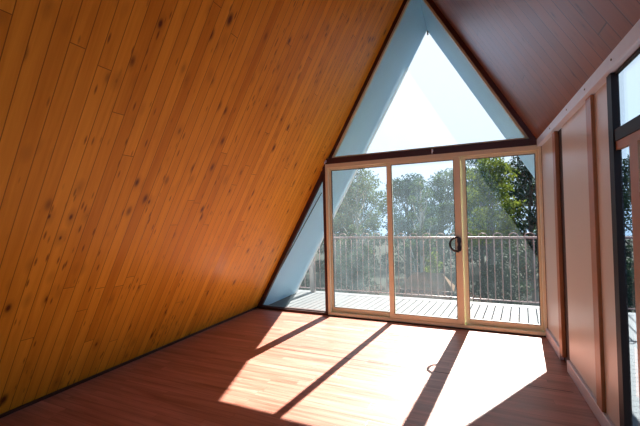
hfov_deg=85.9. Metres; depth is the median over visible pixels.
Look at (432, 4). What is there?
trim
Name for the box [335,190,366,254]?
tree
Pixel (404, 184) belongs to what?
tree
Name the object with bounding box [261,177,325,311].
window
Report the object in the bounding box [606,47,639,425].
door frame
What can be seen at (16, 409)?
baseboard
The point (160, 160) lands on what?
wall
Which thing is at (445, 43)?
soffit
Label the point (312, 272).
balustrade
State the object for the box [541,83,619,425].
wall
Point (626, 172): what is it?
tree
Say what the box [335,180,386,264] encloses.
tree
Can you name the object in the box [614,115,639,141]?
trim
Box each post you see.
[322,165,327,314]
[541,149,547,327]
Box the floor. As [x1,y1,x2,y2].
[0,308,600,425]
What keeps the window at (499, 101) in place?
attached to the beam
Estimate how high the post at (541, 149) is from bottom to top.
2.089 m
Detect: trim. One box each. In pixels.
[257,0,406,307]
[426,0,534,137]
[537,19,639,145]
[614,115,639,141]
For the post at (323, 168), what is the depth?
4.78 m
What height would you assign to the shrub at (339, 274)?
3.222 m
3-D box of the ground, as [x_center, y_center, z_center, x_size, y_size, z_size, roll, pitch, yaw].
[16.011,4.421,25.096,105.000,0.300,100.000,-2,-1,24]
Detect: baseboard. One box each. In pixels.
[0,307,256,417]
[546,328,614,425]
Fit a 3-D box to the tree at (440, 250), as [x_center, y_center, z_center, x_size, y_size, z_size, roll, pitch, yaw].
[8.994,0.566,25.480,5.388,7.856,4.989,-1,-1,-10]
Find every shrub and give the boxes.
[298,269,310,289]
[334,252,381,294]
[423,251,442,272]
[470,261,534,304]
[626,258,635,312]
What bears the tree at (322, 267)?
on the ground
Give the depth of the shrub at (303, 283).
11.21 m
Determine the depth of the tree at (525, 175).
23.35 m
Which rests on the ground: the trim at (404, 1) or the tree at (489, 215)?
the tree at (489, 215)
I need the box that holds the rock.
[400,272,454,299]
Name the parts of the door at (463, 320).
panel frame, panel frame, handle, panel frame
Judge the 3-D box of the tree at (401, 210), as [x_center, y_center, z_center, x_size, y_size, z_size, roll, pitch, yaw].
[8.790,0.581,33.251,5.390,8.158,5.637,-2,-1,24]
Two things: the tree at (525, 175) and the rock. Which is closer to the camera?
the rock
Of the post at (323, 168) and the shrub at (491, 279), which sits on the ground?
the shrub at (491, 279)
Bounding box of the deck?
[270,290,639,425]
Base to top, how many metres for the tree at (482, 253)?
7.297 m
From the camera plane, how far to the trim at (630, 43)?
1.98 m
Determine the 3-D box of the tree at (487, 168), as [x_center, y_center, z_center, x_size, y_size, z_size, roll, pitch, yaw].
[14.786,0.127,30.727,5.059,8.673,5.439,-1,-1,-30]
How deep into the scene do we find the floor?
2.79 m
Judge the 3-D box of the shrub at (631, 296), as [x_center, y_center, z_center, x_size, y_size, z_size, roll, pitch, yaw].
[6.291,2.497,7.458,1.833,3.388,1.834,0,-1,-40]
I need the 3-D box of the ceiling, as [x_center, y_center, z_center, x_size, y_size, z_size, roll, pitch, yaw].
[0.687,-1.906,1.487,1.304,2.267,5.730,-2,-1,24]
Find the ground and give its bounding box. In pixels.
[301,236,634,312]
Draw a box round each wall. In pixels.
[0,0,403,413]
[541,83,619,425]
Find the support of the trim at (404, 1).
attached to the wall at (160, 160)
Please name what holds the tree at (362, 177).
on the ground
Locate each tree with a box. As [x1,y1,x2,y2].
[315,193,355,291]
[333,168,387,290]
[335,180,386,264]
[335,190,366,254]
[376,173,438,279]
[385,178,438,253]
[403,178,440,272]
[404,168,478,272]
[428,163,482,285]
[466,157,526,292]
[466,159,506,297]
[467,168,516,262]
[495,156,538,305]
[506,175,536,268]
[622,154,634,293]
[624,184,632,250]
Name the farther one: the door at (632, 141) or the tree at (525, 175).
the tree at (525, 175)
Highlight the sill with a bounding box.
[258,306,325,314]
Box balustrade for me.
[299,232,635,309]
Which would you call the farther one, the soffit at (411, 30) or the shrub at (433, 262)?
the shrub at (433, 262)
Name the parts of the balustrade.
newel post, rail, rail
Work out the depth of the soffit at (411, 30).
5.43 m
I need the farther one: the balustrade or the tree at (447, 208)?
the tree at (447, 208)
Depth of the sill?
4.98 m
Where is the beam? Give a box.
[325,138,536,163]
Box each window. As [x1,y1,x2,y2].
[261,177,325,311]
[332,0,527,157]
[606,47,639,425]
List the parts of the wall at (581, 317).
wall panel, wall panel, wall panel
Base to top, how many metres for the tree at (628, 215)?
7.952 m
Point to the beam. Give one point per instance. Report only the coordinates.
(530, 141)
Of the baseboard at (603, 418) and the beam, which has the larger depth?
the beam
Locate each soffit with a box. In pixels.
[263,0,426,304]
[420,0,534,177]
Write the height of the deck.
2.750 m
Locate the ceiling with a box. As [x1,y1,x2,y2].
[433,0,639,138]
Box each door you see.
[325,145,546,336]
[616,129,639,402]
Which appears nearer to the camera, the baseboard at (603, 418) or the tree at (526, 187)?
the baseboard at (603, 418)
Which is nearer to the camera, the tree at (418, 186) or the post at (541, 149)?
the post at (541, 149)

